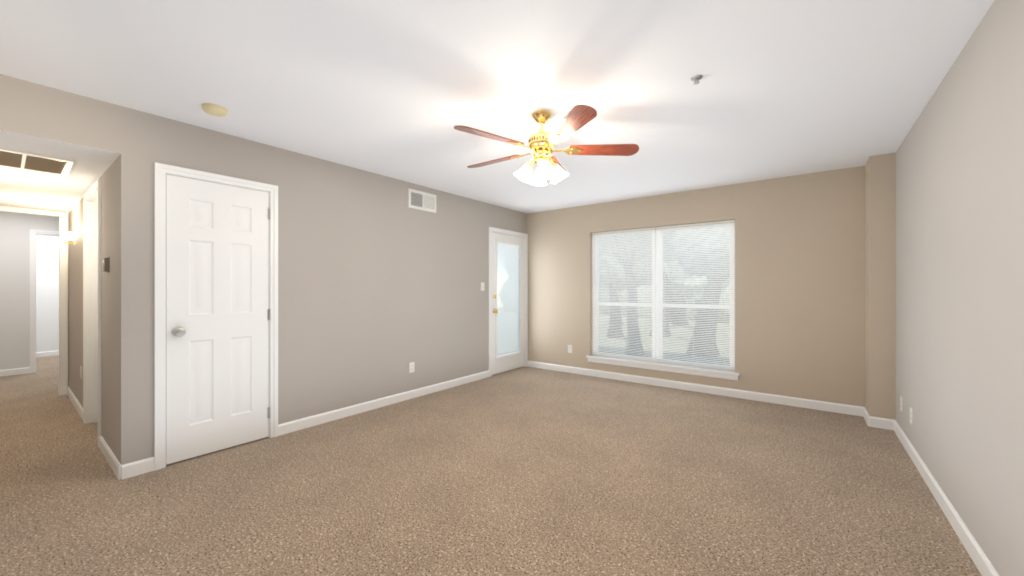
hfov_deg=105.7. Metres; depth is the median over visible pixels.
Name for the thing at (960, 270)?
wall
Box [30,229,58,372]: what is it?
door frame
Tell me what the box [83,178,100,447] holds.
door frame
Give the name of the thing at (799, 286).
wall
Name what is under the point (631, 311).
tree
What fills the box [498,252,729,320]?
tree
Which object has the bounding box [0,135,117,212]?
ceiling
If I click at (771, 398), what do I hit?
baseboard
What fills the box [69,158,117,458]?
wall
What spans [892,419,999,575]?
baseboard
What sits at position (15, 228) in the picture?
wall
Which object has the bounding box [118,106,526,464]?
wall
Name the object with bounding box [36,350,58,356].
baseboard
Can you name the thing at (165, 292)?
closet door
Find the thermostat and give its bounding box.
[103,257,109,271]
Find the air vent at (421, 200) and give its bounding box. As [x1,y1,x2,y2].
[408,188,435,212]
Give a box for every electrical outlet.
[409,362,413,372]
[568,345,571,352]
[900,396,902,411]
[910,407,912,424]
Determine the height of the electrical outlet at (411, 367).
0.115 m
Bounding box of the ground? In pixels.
[497,307,729,365]
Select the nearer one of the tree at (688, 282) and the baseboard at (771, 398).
the baseboard at (771, 398)
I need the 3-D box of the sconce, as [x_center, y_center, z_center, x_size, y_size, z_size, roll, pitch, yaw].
[-4.671,-0.515,4.083,0.210,0.130,0.105,0,0,37]
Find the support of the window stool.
on the wall at (799, 286)
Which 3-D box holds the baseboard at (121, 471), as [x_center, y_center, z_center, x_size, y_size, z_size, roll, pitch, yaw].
[-2.892,1.204,2.785,0.862,0.092,0.013,0,0,37]
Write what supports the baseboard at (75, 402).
attached to the wall at (109, 311)
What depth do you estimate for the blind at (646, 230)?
5.28 m
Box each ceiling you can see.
[0,0,993,212]
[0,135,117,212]
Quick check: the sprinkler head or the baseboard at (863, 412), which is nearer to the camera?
the sprinkler head
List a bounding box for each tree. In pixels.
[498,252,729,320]
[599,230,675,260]
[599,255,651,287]
[599,284,623,289]
[607,284,623,337]
[613,236,643,355]
[649,272,671,336]
[651,260,729,298]
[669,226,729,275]
[669,294,675,321]
[672,294,688,325]
[686,274,729,356]
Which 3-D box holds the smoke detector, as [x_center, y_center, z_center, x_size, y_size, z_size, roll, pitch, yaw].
[-1.967,-1.171,2.567,0.142,0.039,0.142,0,0,37]
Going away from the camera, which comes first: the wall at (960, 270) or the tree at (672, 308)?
the wall at (960, 270)
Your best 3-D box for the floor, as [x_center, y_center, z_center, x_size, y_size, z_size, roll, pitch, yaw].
[-3.128,1.280,4.520,11.925,0.060,7.100,0,0,37]
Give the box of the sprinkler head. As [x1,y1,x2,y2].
[691,75,701,84]
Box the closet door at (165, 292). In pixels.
[154,162,277,469]
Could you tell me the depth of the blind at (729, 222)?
4.75 m
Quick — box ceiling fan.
[453,105,638,185]
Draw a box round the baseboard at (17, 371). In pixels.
[0,367,29,376]
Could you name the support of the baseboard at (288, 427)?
attached to the wall at (379, 285)
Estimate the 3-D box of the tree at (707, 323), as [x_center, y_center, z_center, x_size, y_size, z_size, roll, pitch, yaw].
[4.282,-0.183,7.888,1.359,3.145,1.281,0,0,37]
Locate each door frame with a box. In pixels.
[0,206,67,395]
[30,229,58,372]
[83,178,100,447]
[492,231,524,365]
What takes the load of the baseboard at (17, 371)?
attached to the wall at (15, 228)
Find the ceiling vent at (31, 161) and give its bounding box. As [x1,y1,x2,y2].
[0,148,73,175]
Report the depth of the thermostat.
2.81 m
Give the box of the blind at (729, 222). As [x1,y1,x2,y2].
[655,220,734,370]
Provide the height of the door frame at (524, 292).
2.068 m
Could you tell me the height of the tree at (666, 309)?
3.883 m
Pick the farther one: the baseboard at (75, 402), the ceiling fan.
the baseboard at (75, 402)
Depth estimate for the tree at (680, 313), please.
14.22 m
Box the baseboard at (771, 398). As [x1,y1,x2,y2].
[527,361,859,415]
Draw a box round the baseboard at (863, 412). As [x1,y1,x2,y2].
[860,406,871,426]
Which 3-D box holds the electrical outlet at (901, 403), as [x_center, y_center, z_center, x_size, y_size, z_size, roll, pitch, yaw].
[3.195,0.950,3.185,0.008,0.115,0.070,0,0,37]
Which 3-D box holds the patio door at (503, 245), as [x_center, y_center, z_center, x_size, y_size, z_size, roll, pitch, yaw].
[-0.040,0.221,5.830,0.128,2.035,0.815,0,0,37]
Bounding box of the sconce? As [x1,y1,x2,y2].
[61,232,76,245]
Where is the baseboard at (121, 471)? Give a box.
[99,435,127,479]
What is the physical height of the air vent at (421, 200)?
0.215 m
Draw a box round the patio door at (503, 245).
[492,232,524,374]
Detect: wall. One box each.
[0,74,120,156]
[0,212,58,369]
[36,235,58,351]
[68,213,68,385]
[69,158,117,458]
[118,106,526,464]
[527,166,864,406]
[865,152,895,419]
[896,0,1023,575]
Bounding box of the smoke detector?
[201,103,227,116]
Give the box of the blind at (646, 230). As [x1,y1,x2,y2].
[592,227,655,361]
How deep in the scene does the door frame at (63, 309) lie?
4.53 m
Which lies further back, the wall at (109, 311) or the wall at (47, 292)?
the wall at (47, 292)
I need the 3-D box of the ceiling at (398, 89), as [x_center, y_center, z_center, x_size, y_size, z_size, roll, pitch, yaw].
[0.037,-1.220,2.486,4.425,0.060,6.500,0,0,37]
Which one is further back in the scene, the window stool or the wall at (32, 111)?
the window stool
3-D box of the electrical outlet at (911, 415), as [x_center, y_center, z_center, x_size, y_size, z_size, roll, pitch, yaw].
[2.965,0.950,2.883,0.008,0.115,0.070,0,0,37]
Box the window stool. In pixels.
[586,355,739,380]
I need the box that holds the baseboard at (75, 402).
[67,386,82,419]
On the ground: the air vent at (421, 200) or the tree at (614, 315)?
the tree at (614, 315)
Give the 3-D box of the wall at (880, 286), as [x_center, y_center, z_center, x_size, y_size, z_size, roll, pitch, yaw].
[3.400,0.030,3.589,0.170,2.440,0.330,0,0,37]
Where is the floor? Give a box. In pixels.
[0,355,981,575]
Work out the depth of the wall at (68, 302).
4.57 m
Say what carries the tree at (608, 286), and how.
attached to the tree
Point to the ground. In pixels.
(644, 341)
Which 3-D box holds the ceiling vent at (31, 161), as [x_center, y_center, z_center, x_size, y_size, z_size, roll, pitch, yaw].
[-3.433,-0.874,2.590,0.540,0.012,0.640,0,0,37]
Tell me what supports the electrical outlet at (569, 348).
attached to the wall at (799, 286)
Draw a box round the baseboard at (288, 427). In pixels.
[278,370,488,435]

